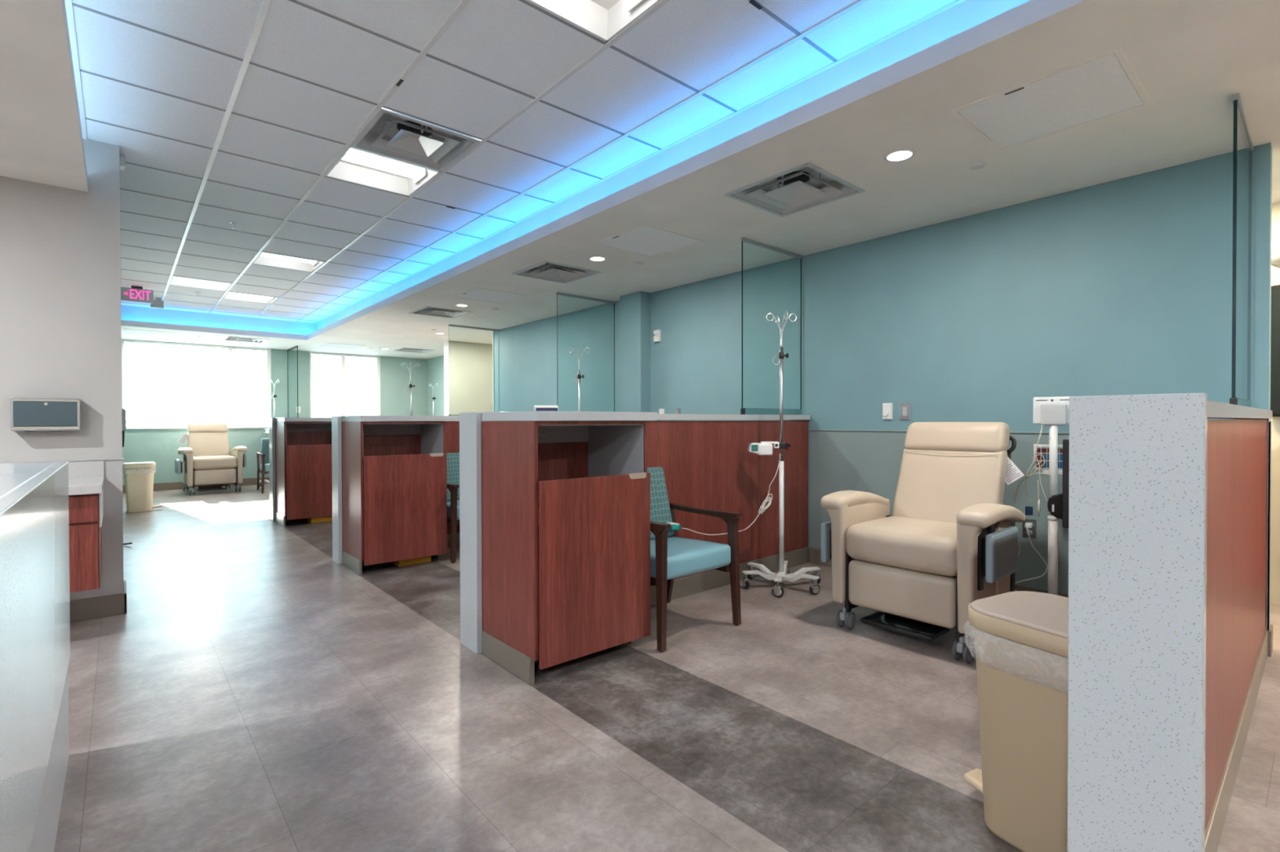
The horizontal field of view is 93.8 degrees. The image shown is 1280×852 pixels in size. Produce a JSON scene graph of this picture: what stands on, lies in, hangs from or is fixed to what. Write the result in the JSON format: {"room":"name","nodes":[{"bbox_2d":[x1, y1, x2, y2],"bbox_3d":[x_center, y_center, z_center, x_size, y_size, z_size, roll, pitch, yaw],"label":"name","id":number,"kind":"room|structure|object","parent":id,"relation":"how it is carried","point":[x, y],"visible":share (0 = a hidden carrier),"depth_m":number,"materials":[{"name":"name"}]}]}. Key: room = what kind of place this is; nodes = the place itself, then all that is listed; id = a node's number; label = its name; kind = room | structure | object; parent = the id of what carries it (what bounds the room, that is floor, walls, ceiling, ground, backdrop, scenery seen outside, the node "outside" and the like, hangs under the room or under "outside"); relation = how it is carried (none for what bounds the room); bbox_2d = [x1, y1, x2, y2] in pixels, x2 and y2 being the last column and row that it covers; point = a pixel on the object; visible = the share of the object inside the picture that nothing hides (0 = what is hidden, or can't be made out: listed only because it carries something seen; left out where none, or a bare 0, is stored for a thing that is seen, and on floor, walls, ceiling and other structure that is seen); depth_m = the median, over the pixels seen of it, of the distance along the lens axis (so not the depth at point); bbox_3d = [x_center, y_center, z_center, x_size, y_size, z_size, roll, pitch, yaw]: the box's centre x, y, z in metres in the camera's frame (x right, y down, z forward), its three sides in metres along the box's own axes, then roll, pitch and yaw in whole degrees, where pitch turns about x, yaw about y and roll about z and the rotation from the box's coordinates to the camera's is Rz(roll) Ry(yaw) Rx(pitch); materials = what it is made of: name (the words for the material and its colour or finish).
{"room":"hospital infusion room","nodes":[
{"label":"hospital infusion room","id":0,"kind":"room"},
{"bbox_2d":[0,138,122,462],"bbox_3d":[-4.773,-0.284,2.448,4.010,2.924,0.120,-1,1,-41],"label":"wall","id":1,"kind":"structure","parent":0,"point":[60,254],"depth_m":3.55,"materials":[{"name":"beige paint"}]},
{"bbox_2d":[10,397,80,432],"bbox_3d":[-3.427,-0.062,3.458,0.284,0.196,0.112,-1,1,-41],"label":"dispenser","id":2,"kind":"object","parent":1,"relation":"attached to","point":[29,415],"visible":1,"depth_m":3.42,"materials":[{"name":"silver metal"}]},
{"bbox_2d":[0,457,124,463],"bbox_3d":[-4.725,0.218,2.404,4.018,0.011,0.015,-1,1,-41],"label":"trim","id":3,"kind":"structure","parent":1,"relation":"attached to","point":[110,459],"depth_m":3.54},
{"bbox_2d":[68,491,103,592],"bbox_3d":[-3.665,0.622,2.944,1.520,0.515,0.578,-1,1,-41],"label":"base cabinet","id":4,"kind":"object","parent":1,"relation":"attached to","point":[86,512],"visible":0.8,"depth_m":3.18,"materials":[{"name":"brown wood"}]},
{"bbox_2d":[68,461,104,495],"bbox_3d":[-3.651,0.292,2.929,1.525,0.144,0.620,-1,1,-41],"label":"countertop","id":5,"kind":"structure","parent":4,"relation":"on","point":[85,477],"depth_m":3.55,"materials":[{"name":"stone"}]},
{"bbox_2d":[68,461,104,478],"bbox_3d":[-3.851,0.290,3.158,1.525,0.144,0.012,-1,1,-41],"label":"backsplash","id":6,"kind":"structure","parent":1,"relation":"attached to","point":[84,468],"depth_m":3.60,"materials":[{"name":"stone"}]},
{"bbox_2d":[68,459,123,600],"bbox_3d":[-4.730,0.701,2.409,4.010,0.955,0.006,-1,1,-41],"label":"trim","id":7,"kind":"structure","parent":1,"relation":"attached to","point":[112,575],"depth_m":3.69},
{"bbox_2d":[69,580,126,622],"bbox_3d":[-4.840,1.115,2.551,4.024,0.125,0.412,-1,1,-41],"label":"baseboard","id":8,"kind":"structure","parent":1,"relation":"attached to","point":[96,607],"depth_m":3.63,"materials":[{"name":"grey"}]},
{"bbox_2d":[121,338,426,484],"bbox_3d":[-6.795,-0.388,11.779,5.420,2.978,0.200,-1,1,-41],"label":"wall","id":9,"kind":"structure","parent":0,"point":[160,446],"depth_m":11.56,"materials":[{"name":"green paint"}]},
{"bbox_2d":[122,477,269,493],"bbox_3d":[-6.722,1.037,11.711,5.180,0.130,0.014,-1,1,-41],"label":"baseboard","id":10,"kind":"structure","parent":9,"relation":"attached to","point":[246,482],"depth_m":10.50,"materials":[{"name":"brown"}]},
{"bbox_2d":[121,338,271,429],"bbox_3d":[-7.886,-0.708,10.756,2.155,1.511,0.150,-1,1,-41],"label":"window","id":11,"kind":"structure","parent":9,"relation":"in","point":[230,393],"depth_m":11.01,"materials":[{"name":"white paint"}]},
{"bbox_2d":[124,339,228,426],"bbox_3d":[-8.111,-0.729,10.534,1.429,1.464,0.049,-1,1,-41],"label":"window blind","id":12,"kind":"object","parent":11,"relation":"attached to","point":[130,341],"visible":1,"depth_m":10.49,"materials":[{"name":"white paint"}]},
{"bbox_2d":[232,346,266,426],"bbox_3d":[-7.314,-0.737,11.227,0.534,1.464,0.049,-1,1,-41],"label":"window blind","id":13,"kind":"object","parent":11,"relation":"attached to","point":[243,348],"visible":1,"depth_m":11.22,"materials":[{"name":"white fabric"}]},
{"bbox_2d":[309,351,380,417],"bbox_3d":[-6.065,-0.726,12.338,1.339,1.511,0.150,-1,1,-41],"label":"window","id":14,"kind":"structure","parent":9,"relation":"in","point":[342,357],"depth_m":12.28,"materials":[{"name":"white paint"}]},
{"bbox_2d":[311,351,341,417],"bbox_3d":[-6.323,-0.746,12.088,0.526,1.464,0.049,-1,1,-41],"label":"window blind","id":15,"kind":"object","parent":14,"relation":"attached to","point":[313,353],"visible":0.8,"depth_m":12.07,"materials":[{"name":"white paint"}]},
{"bbox_2d":[345,354,376,415],"bbox_3d":[-5.834,-0.751,12.513,0.621,1.464,0.049,-1,1,-41],"label":"window blind","id":16,"kind":"object","parent":14,"relation":"attached to","point":[346,355],"visible":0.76,"depth_m":12.51,"materials":[{"name":"white fabric"}]},
{"bbox_2d":[426,355,444,416],"bbox_3d":[-3.695,-0.198,12.255,0.120,2.578,3.150,-1,1,-41],"label":"wall","id":17,"kind":"structure","parent":0,"point":[435,366],"depth_m":13.00,"materials":[{"name":"green paint"}]},
{"bbox_2d":[448,340,493,416],"bbox_3d":[-2.847,-0.187,10.806,1.320,2.578,0.150,-1,1,-41],"label":"wall","id":18,"kind":"structure","parent":0,"point":[470,364],"depth_m":10.57,"materials":[{"name":"beige paint"}]},
{"bbox_2d":[71,0,955,323],"bbox_3d":[-1.789,-1.762,3.910,2.746,0.046,14.931,-1,1,-41],"label":"ceiling","id":19,"kind":"structure","parent":0,"point":[513,44],"depth_m":3.23,"materials":[{"name":"tile"}]},
{"bbox_2d":[120,285,153,303],"bbox_3d":[-6.337,-1.659,7.541,0.320,0.191,0.055,-1,1,-41],"label":"exit sign","id":20,"kind":"object","parent":19,"relation":"hanging from","point":[135,294],"visible":0.91,"depth_m":7.53,"materials":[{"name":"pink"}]},
{"bbox_2d":[169,275,232,291],"bbox_3d":[-5.436,-1.820,7.406,0.586,0.126,0.586,-1,1,-41],"label":"ceiling light","id":21,"kind":"object","parent":19,"relation":"attached to","point":[176,281],"visible":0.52,"depth_m":7.38,"materials":[{"name":"white plastic"}]},
{"bbox_2d":[222,292,279,304],"bbox_3d":[-5.375,-1.828,8.266,0.586,0.125,0.586,-1,1,-41],"label":"ceiling light","id":22,"kind":"object","parent":19,"relation":"attached to","point":[229,295],"visible":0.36,"depth_m":8.43,"materials":[{"name":"white plastic"}]},
{"bbox_2d":[252,252,324,272],"bbox_3d":[-3.776,-1.815,6.426,0.586,0.125,0.586,-1,1,-41],"label":"ceiling light","id":23,"kind":"object","parent":19,"relation":"attached to","point":[265,259],"visible":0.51,"depth_m":6.56,"materials":[{"name":"white plastic"}]},
{"bbox_2d":[324,146,440,196],"bbox_3d":[-1.777,-1.799,4.125,0.586,0.125,0.586,-1,1,-41],"label":"ceiling light","id":24,"kind":"object","parent":19,"relation":"attached to","point":[356,166],"visible":0.59,"depth_m":4.23,"materials":[{"name":"white plastic"}]},
{"bbox_2d":[350,107,481,172],"bbox_3d":[-1.377,-1.775,3.665,0.586,0.096,0.586,-1,1,-41],"label":"ceiling vent","id":25,"kind":"object","parent":19,"relation":"in","point":[390,134],"visible":0.89,"depth_m":3.71,"materials":[{"name":"grey metal"}]},
{"bbox_2d":[71,0,837,321],"bbox_3d":[-1.694,-1.738,3.794,2.714,0.007,14.646,-1,1,-41],"label":"ceiling grid","id":26,"kind":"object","parent":19,"relation":"attached to","point":[771,14],"depth_m":3.41,"materials":[{"name":"grey metal"}]},
{"bbox_2d":[64,0,965,324],"bbox_3d":[-1.738,-1.736,3.843,2.758,0.009,15.100,-1,1,-41],"label":"ceiling grid","id":27,"kind":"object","parent":19,"relation":"attached to","point":[265,5],"depth_m":3.26,"materials":[{"name":"white metal"}]},
{"bbox_2d":[525,0,662,43],"bbox_3d":[-0.177,-1.786,2.285,0.586,0.125,0.586,-1,1,-41],"label":"ceiling light","id":28,"kind":"object","parent":19,"relation":"attached to","point":[604,20],"visible":1,"depth_m":2.58,"materials":[{"name":"white plastic"}]},
{"bbox_2d":[619,291,650,421],"bbox_3d":[-0.052,-0.156,6.595,0.144,2.578,0.350,-1,1,-41],"label":"wall pillar","id":29,"kind":"structure","parent":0,"point":[634,308],"depth_m":6.49,"materials":[{"name":"teal paint"}]},
{"bbox_2d":[0,0,1279,359],"bbox_3d":[-2.597,-1.439,4.192,9.600,0.040,16.750,-1,1,-41],"label":"ceiling","id":30,"kind":"structure","parent":0,"point":[1189,57],"depth_m":3.13,"materials":[{"name":"paint"}]},
{"bbox_2d":[124,328,175,337],"bbox_3d":[-7.668,-1.452,9.357,0.610,0.005,0.610,-1,1,-41],"label":"ceiling light","id":31,"kind":"object","parent":30,"relation":"attached to","point":[126,331],"visible":1,"depth_m":9.37,"materials":[{"name":"paint"}]},
{"bbox_2d":[222,336,269,342],"bbox_3d":[-6.664,-1.505,10.123,0.600,0.096,0.600,-1,1,-41],"label":"ceiling vent","id":32,"kind":"object","parent":30,"relation":"in","point":[227,338],"visible":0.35,"depth_m":10.18,"materials":[{"name":"grey metal"}]},
{"bbox_2d":[321,342,365,348],"bbox_3d":[-5.449,-1.470,10.981,0.610,0.005,0.610,-1,1,-41],"label":"ceiling light","id":33,"kind":"object","parent":30,"relation":"attached to","point":[329,344],"visible":1,"depth_m":10.94,"materials":[{"name":"paint"}]},
{"bbox_2d":[408,306,473,318],"bbox_3d":[-2.537,-1.491,7.629,0.600,0.096,0.600,-1,1,-41],"label":"ceiling vent","id":34,"kind":"object","parent":30,"relation":"in","point":[427,310],"visible":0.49,"depth_m":7.70,"materials":[{"name":"grey metal"}]},
{"bbox_2d":[453,287,528,304],"bbox_3d":[-1.659,-1.440,6.643,0.610,0.006,0.610,-1,1,-41],"label":"access panel","id":35,"kind":"object","parent":30,"relation":"attached to","point":[476,294],"visible":1,"depth_m":6.62,"materials":[{"name":"paint"}]},
{"bbox_2d":[511,261,600,284],"bbox_3d":[-0.785,-1.477,5.614,0.600,0.096,0.600,-1,1,-41],"label":"ceiling vent","id":36,"kind":"object","parent":30,"relation":"in","point":[546,270],"visible":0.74,"depth_m":5.68,"materials":[{"name":"grey metal"}]},
{"bbox_2d":[61,0,1085,340],"bbox_3d":[-1.811,-1.600,3.794,2.975,0.366,15.120,-1,1,-41],"label":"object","id":37,"kind":"structure","parent":30,"relation":"attached to","point":[968,25],"depth_m":3.23,"materials":[{"name":"paint"}]},
{"bbox_2d":[592,223,703,257],"bbox_3d":[0.062,-1.426,4.647,0.610,0.006,0.610,-1,1,-41],"label":"access panel","id":38,"kind":"object","parent":30,"relation":"attached to","point":[644,240],"visible":1,"depth_m":4.62,"materials":[{"name":"paint"}]},
{"bbox_2d":[723,162,865,217],"bbox_3d":[0.936,-1.464,3.641,0.600,0.096,0.600,-1,1,-41],"label":"ceiling vent","id":39,"kind":"object","parent":30,"relation":"in","point":[806,186],"visible":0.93,"depth_m":3.69,"materials":[{"name":"grey metal"}]},
{"bbox_2d":[883,148,915,162],"bbox_3d":[1.360,-1.416,3.137,0.156,0.004,0.156,-1,1,-41],"label":"recessed light","id":40,"kind":"object","parent":30,"relation":"in","point":[899,155],"visible":1,"depth_m":3.13,"materials":[{"name":"white plastic"}]},
{"bbox_2d":[949,46,1152,151],"bbox_3d":[1.818,-1.412,2.657,0.610,0.006,0.610,-1,1,-41],"label":"access panel","id":41,"kind":"object","parent":30,"relation":"attached to","point":[1097,88],"visible":1,"depth_m":2.62,"materials":[{"name":"paint"}]},
{"bbox_2d":[53,484,1279,851],"bbox_3d":[-2.591,1.209,4.215,9.600,0.100,16.750,-1,1,-41],"label":"floor","id":42,"kind":"structure","parent":0,"point":[254,691],"depth_m":2.32,"materials":[{"name":"tile"}]},
{"bbox_2d":[0,461,70,851],"bbox_3d":[-0.751,0.664,0.316,0.450,1.049,4.455,-1,1,-41],"label":"counter","id":43,"kind":"object","parent":42,"relation":"on","point":[35,605],"visible":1,"depth_m":1.28,"materials":[{"name":"stone"}]},
{"bbox_2d":[122,462,162,513],"bbox_3d":[-6.651,0.811,8.004,0.403,0.644,0.376,-1,1,-41],"label":"bin","id":44,"kind":"object","parent":42,"relation":"on","point":[139,476],"visible":1,"depth_m":7.86,"materials":[{"name":"beige plastic"}]},
{"bbox_2d":[174,422,247,495],"bbox_3d":[-7.312,0.526,10.176,0.955,1.180,0.909,-1,1,-44],"label":"recliner","id":45,"kind":"object","parent":42,"relation":"on","point":[208,464],"visible":1,"depth_m":10.08,"materials":[{"name":"beige leather"}]},
{"bbox_2d":[186,422,227,432],"bbox_3d":[-7.529,0.028,10.419,0.572,0.187,0.197,-1,1,-44],"label":"headrest cover","id":46,"kind":"object","parent":45,"relation":"on","point":[195,427],"depth_m":10.36,"materials":[{"name":"beige leather"}]},
{"bbox_2d":[192,455,237,470],"bbox_3d":[-7.193,0.612,10.078,0.616,0.218,0.570,-1,1,-44],"label":"seat cushion","id":47,"kind":"object","parent":45,"relation":"on","point":[199,462],"depth_m":9.90,"materials":[{"name":"beige leather"}]},
{"bbox_2d":[256,438,269,493],"bbox_3d":[-6.206,0.665,10.313,0.632,0.895,0.619,-1,1,-41],"label":"chair","id":48,"kind":"object","parent":42,"relation":"on","point":[264,468],"visible":0.44,"depth_m":10.30,"materials":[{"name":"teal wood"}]},
{"bbox_2d":[275,421,332,526],"bbox_3d":[-3.919,0.541,7.154,0.681,1.190,0.544,-1,1,-41],"label":"base cabinet","id":49,"kind":"object","parent":42,"relation":"on","point":[303,449],"visible":0.7,"depth_m":6.93,"materials":[{"name":"brown wood"}]},
{"bbox_2d":[275,417,331,421],"bbox_3d":[-3.897,-0.077,7.162,0.720,0.044,0.544,-1,1,-41],"label":"countertop","id":50,"kind":"structure","parent":49,"relation":"on","point":[276,419],"depth_m":6.88,"materials":[{"name":"white stone"}]},
{"bbox_2d":[268,417,459,521],"bbox_3d":[-3.308,0.508,8.171,2.987,1.235,0.200,-1,1,-41],"label":"wall","id":51,"kind":"structure","parent":42,"relation":"on","point":[271,420],"depth_m":7.13,"materials":[{"name":"grey paint"}]},
{"bbox_2d":[342,421,447,575],"bbox_3d":[-2.057,0.555,5.012,0.681,1.190,0.544,-1,1,-41],"label":"base cabinet","id":52,"kind":"object","parent":42,"relation":"on","point":[394,473],"visible":0.99,"depth_m":4.84,"materials":[{"name":"brown wood"}]},
{"bbox_2d":[342,415,452,421],"bbox_3d":[-2.036,-0.062,5.019,0.720,0.044,0.544,-1,1,-41],"label":"countertop","id":53,"kind":"structure","parent":52,"relation":"on","point":[353,418],"depth_m":4.79,"materials":[{"name":"white stone"}]},
{"bbox_2d":[331,416,459,564],"bbox_3d":[-1.444,0.523,6.025,2.987,1.235,0.190,-1,1,-41],"label":"wall","id":54,"kind":"structure","parent":42,"relation":"on","point":[452,428],"depth_m":5.05,"materials":[{"name":"grey laminate"}]},
{"bbox_2d":[556,292,614,412],"bbox_3d":[-0.598,-0.774,6.722,0.794,1.343,0.024,-1,1,-41],"label":"glass screen","id":55,"kind":"object","parent":54,"relation":"on","point":[557,293],"visible":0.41,"depth_m":6.65,"materials":[{"name":"teal"}]},
{"bbox_2d":[393,555,431,566],"bbox_3d":[-1.924,1.100,5.039,0.280,0.100,0.190,-1,1,-41],"label":"storage box","id":56,"kind":"object","parent":42,"relation":"on","point":[424,559],"visible":0.23,"depth_m":4.96,"materials":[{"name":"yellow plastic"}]},
{"bbox_2d":[446,452,459,563],"bbox_3d":[-1.521,0.698,5.418,0.632,0.895,0.619,-1,1,-41],"label":"chair","id":57,"kind":"object","parent":42,"relation":"on","point":[452,459],"visible":0.23,"depth_m":5.13,"materials":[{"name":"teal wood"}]},
{"bbox_2d":[481,421,650,684],"bbox_3d":[-0.380,0.569,3.082,0.681,1.190,0.544,-1,1,-41],"label":"base cabinet","id":58,"kind":"object","parent":42,"relation":"on","point":[584,486],"visible":0.97,"depth_m":2.88,"materials":[{"name":"brown wood"}]},
{"bbox_2d":[481,411,657,421],"bbox_3d":[-0.358,-0.049,3.089,0.720,0.044,0.544,-1,1,-41],"label":"countertop","id":59,"kind":"structure","parent":58,"relation":"on","point":[510,415],"depth_m":2.85,"materials":[{"name":"white stone"}]},
{"bbox_2d":[533,405,558,411],"bbox_3d":[-0.822,0.483,5.293,0.479,1.325,0.492,0,1,-9],"label":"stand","id":60,"kind":"object","parent":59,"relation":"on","point":[536,408],"visible":0.14,"depth_m":5.26,"materials":[{"name":"white plastic"}]},
{"bbox_2d":[568,346,590,411],"bbox_3d":[-0.631,0.160,6.248,0.581,1.954,0.568,0,0,0],"label":"pole","id":61,"kind":"object","parent":42,"relation":"on","point":[579,375],"visible":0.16,"depth_m":6.24,"materials":[{"name":"silver metal"}]},
{"bbox_2d":[459,412,810,654],"bbox_3d":[0.230,0.536,4.099,2.987,1.235,0.200,-1,1,-41],"label":"wall","id":62,"kind":"structure","parent":42,"relation":"on","point":[706,462],"depth_m":4.23,"materials":[{"name":"brown wood"}]},
{"bbox_2d":[740,237,802,414],"bbox_3d":[1.065,-0.760,4.796,0.778,1.343,0.024,-1,1,-41],"label":"glass screen","id":63,"kind":"object","parent":62,"relation":"on","point":[743,239],"visible":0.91,"depth_m":4.65,"materials":[{"name":"teal"}]},
{"bbox_2d":[647,466,742,652],"bbox_3d":[0.156,0.712,3.488,0.632,0.895,0.619,-1,1,-41],"label":"chair","id":64,"kind":"object","parent":42,"relation":"on","point":[673,557],"visible":0.64,"depth_m":3.41,"materials":[{"name":"teal fabric"}]},
{"bbox_2d":[742,311,821,597],"bbox_3d":[1.012,0.173,4.278,0.581,1.954,0.568,0,0,0],"label":"pole","id":65,"kind":"object","parent":42,"relation":"on","point":[783,575],"visible":1,"depth_m":4.27,"materials":[{"name":"white metal"}]},
{"bbox_2d":[666,453,780,535],"bbox_3d":[0.571,0.460,3.992,0.988,0.522,0.064,0,1,-34],"label":"power cord","id":66,"kind":"object","parent":65,"relation":"hanging from","point":[677,526],"visible":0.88,"depth_m":4.17,"materials":[{"name":"white plastic"}]},
{"bbox_2d":[747,441,791,455],"bbox_3d":[0.924,0.160,4.277,0.299,0.096,0.086,0,0,0],"label":"pump","id":67,"kind":"object","parent":65,"relation":"attached to","point":[763,448],"visible":1,"depth_m":4.24,"materials":[{"name":"white plastic"}]},
{"bbox_2d":[820,422,1025,663],"bbox_3d":[1.661,0.567,3.447,0.909,1.180,0.955,-1,1,-41],"label":"recliner","id":68,"kind":"object","parent":42,"relation":"on","point":[948,541],"visible":0.91,"depth_m":3.31,"materials":[{"name":"beige leather"}]},
{"bbox_2d":[821,521,831,562],"bbox_3d":[1.229,0.693,3.662,0.360,0.235,0.066,-1,1,-41],"label":"tray","id":69,"kind":"object","parent":68,"relation":"on","point":[826,543],"depth_m":3.56,"materials":[{"name":"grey plastic"}]},
{"bbox_2d":[845,515,956,576],"bbox_3d":[1.555,0.653,3.334,0.570,0.218,0.616,-1,1,-41],"label":"seat cushion","id":70,"kind":"object","parent":68,"relation":"on","point":[900,545],"depth_m":3.19,"materials":[{"name":"beige leather"}]},
{"bbox_2d":[904,422,1009,452],"bbox_3d":[1.918,0.068,3.645,0.197,0.187,0.572,-1,1,-41],"label":"headrest cover","id":71,"kind":"object","parent":68,"relation":"on","point":[921,437],"depth_m":3.56,"materials":[{"name":"beige leather"}]},
{"bbox_2d":[959,635,966,653],"bbox_3d":[1.592,1.076,2.952,0.044,0.080,0.024,-1,1,-41],"label":"caster","id":72,"kind":"object","parent":68,"relation":"attached to","point":[962,638],"depth_m":2.93,"materials":[{"name":"grey plastic"}]},
{"bbox_2d":[983,526,1017,583],"bbox_3d":[1.803,0.639,3.002,0.360,0.235,0.066,-1,1,-41],"label":"tray","id":73,"kind":"object","parent":68,"relation":"on","point":[1000,543],"depth_m":2.94,"materials":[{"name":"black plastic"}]},
{"bbox_2d":[1005,460,1020,482],"bbox_3d":[2.103,0.251,3.429,0.076,0.122,0.001,-44,-24,28],"label":"tag","id":74,"kind":"object","parent":68,"relation":"attached to","point":[1007,460],"depth_m":3.42,"materials":[{"name":"white paper"}]},
{"bbox_2d":[964,591,1068,851],"bbox_3d":[1.162,0.850,1.755,0.376,0.644,0.403,0,1,-29],"label":"bin","id":75,"kind":"object","parent":42,"relation":"on","point":[1021,637],"visible":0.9,"depth_m":1.64,"materials":[{"name":"beige plastic"}]},
{"bbox_2d":[1032,396,1069,595],"bbox_3d":[2.407,0.492,3.489,0.478,1.325,0.492,0,1,31],"label":"stand","id":76,"kind":"object","parent":42,"relation":"on","point":[1052,411],"visible":0.58,"depth_m":3.45,"materials":[{"name":"white metal"}]},
{"bbox_2d":[1013,425,1049,516],"bbox_3d":[2.290,0.260,3.499,0.174,0.530,0.022,0,1,31],"label":"cables","id":77,"kind":"object","parent":76,"relation":"hanging from","point":[1028,509],"visible":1,"depth_m":3.49,"materials":[{"name":"beige plastic"}]},
{"bbox_2d":[1033,444,1062,474],"bbox_3d":[2.431,0.194,3.528,0.190,0.172,0.112,0,1,31],"label":"basket","id":78,"kind":"object","parent":76,"relation":"on","point":[1046,470],"depth_m":3.51,"materials":[{"name":"white"}]},
{"bbox_2d":[1032,396,1069,424],"bbox_3d":[2.414,-0.090,3.481,0.213,0.160,0.040,0,1,31],"label":"monitor","id":79,"kind":"object","parent":76,"relation":"on","point":[1037,401],"depth_m":3.49,"materials":[{"name":"white plastic"}]},
{"bbox_2d":[1047,493,1062,519],"bbox_3d":[2.409,0.434,3.325,0.243,0.181,0.030,0,1,29],"label":"pressure cuff","id":80,"kind":"object","parent":76,"relation":"hanging from","point":[1055,502],"visible":0.12,"depth_m":3.35,"materials":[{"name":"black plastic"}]},
{"bbox_2d":[1062,439,1069,528],"bbox_3d":[2.367,0.315,3.225,0.024,0.485,0.150,-1,1,-41],"label":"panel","id":81,"kind":"object","parent":76,"relation":"attached to","point":[1065,442],"visible":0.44,"depth_m":3.26,"materials":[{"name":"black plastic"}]},
{"bbox_2d":[1066,392,1272,851],"bbox_3d":[2.008,0.551,2.054,2.987,1.235,0.190,-1,1,-41],"label":"wall","id":82,"kind":"structure","parent":42,"relation":"on","point":[1167,655],"depth_m":1.09,"materials":[{"name":"grey stone"}]},
{"bbox_2d":[1229,93,1253,407],"bbox_3d":[2.819,-0.747,2.799,0.750,1.343,0.024,-1,1,-41],"label":"glass screen","id":83,"kind":"object","parent":82,"relation":"on","point":[1243,147],"visible":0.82,"depth_m":2.70,"materials":[{"name":"teal"}]},
{"bbox_2d":[1266,421,1271,631],"bbox_3d":[3.182,0.502,3.028,0.072,1.050,0.009,-1,1,-41],"label":"guard","id":84,"kind":"object","parent":82,"relation":"attached to","point":[1269,424],"visible":1,"depth_m":3.00,"materials":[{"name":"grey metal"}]},
{"bbox_2d":[1267,624,1273,657],"bbox_3d":[3.210,1.092,3.049,0.150,0.130,0.015,-1,1,-41],"label":"baseboard","id":85,"kind":"structure","parent":82,"relation":"attached to","point":[1270,632],"depth_m":3.00,"materials":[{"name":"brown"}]},
{"bbox_2d":[493,142,1271,562],"bbox_3d":[0.500,-0.154,6.162,0.120,2.578,8.252,-1,1,-41],"label":"wall","id":86,"kind":"structure","parent":0,"point":[1121,286],"depth_m":4.07,"materials":[{"name":"teal paint"}]},
{"bbox_2d":[444,331,493,416],"bbox_3d":[-2.786,-0.179,9.872,0.141,2.578,1.670,-1,1,-44],"label":"trim","id":87,"kind":"structure","parent":86,"relation":"attached to","point":[446,343],"depth_m":10.33,"materials":[{"name":"white paint"}]},
{"bbox_2d":[882,403,892,419],"bbox_3d":[1.852,-0.109,4.492,0.030,0.125,0.077,-1,1,-41],"label":"dimmer control","id":88,"kind":"object","parent":86,"relation":"attached to","point":[886,407],"visible":1,"depth_m":4.48,"materials":[{"name":"white plastic"}]},
{"bbox_2d":[899,403,910,420],"bbox_3d":[1.946,-0.106,4.398,0.011,0.125,0.077,-1,1,-41],"label":"light switch","id":89,"kind":"object","parent":86,"relation":"attached to","point":[904,408],"visible":1,"depth_m":4.39,"materials":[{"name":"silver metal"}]},
{"bbox_2d":[809,547,1068,597],"bbox_3d":[0.518,1.071,6.049,0.018,0.130,8.040,-1,1,-41],"label":"baseboard","id":90,"kind":"structure","parent":86,"relation":"attached to","point":[815,553],"depth_m":4.88,"materials":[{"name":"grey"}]},
{"bbox_2d":[1022,519,1036,538],"bbox_3d":[2.473,0.652,3.801,0.010,0.123,0.080,-1,1,-41],"label":"wall outlet","id":91,"kind":"object","parent":86,"relation":"attached to","point":[1033,531],"visible":0.77,"depth_m":3.79,"materials":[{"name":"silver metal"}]},
{"bbox_2d":[1014,522,1048,591],"bbox_3d":[2.446,0.843,3.742,0.110,0.460,0.184,-1,1,-41],"label":"cord","id":92,"kind":"object","parent":86,"relation":"attached to","point":[1028,526],"visible":0.48,"depth_m":3.74,"materials":[{"name":"white plastic"}]},
{"bbox_2d":[809,429,1267,436],"bbox_3d":[1.634,0.034,4.757,0.014,0.012,4.638,-1,1,-41],"label":"trim","id":93,"kind":"structure","parent":86,"relation":"attached to","point":[1059,433],"depth_m":4.49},
{"bbox_2d":[810,431,1267,630],"bbox_3d":[1.638,0.593,4.765,0.006,1.105,4.638,-1,1,-41],"label":"wainscoting","id":94,"kind":"structure","parent":86,"relation":"attached to","point":[870,462],"depth_m":4.47,"materials":[{"name":"teal paint"}]},
{"bbox_2d":[1270,202,1279,605],"bbox_3d":[2.156,-0.330,6.144,0.120,2.924,13.450,-1,1,-41],"label":"wall","id":95,"kind":"structure","parent":0,"point":[1275,270],"depth_m":3.84,"materials":[{"name":"beige paint"}]},
{"bbox_2d":[1270,284,1279,417],"bbox_3d":[4.305,-0.476,3.540,0.050,0.840,0.802,-1,1,-41],"label":"wall monitor","id":96,"kind":"object","parent":95,"relation":"attached to","point":[1275,290],"visible":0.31,"depth_m":3.81,"materials":[{"name":"black plastic"}]},
{"bbox_2d":[1271,236,1279,266],"bbox_3d":[4.033,-1.111,3.762,0.160,0.180,0.180,-1,1,-41],"label":"wall sconce","id":97,"kind":"object","parent":95,"relation":"attached to","point":[1275,259],"visible":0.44,"depth_m":3.76,"materials":[{"name":"grey plastic"}]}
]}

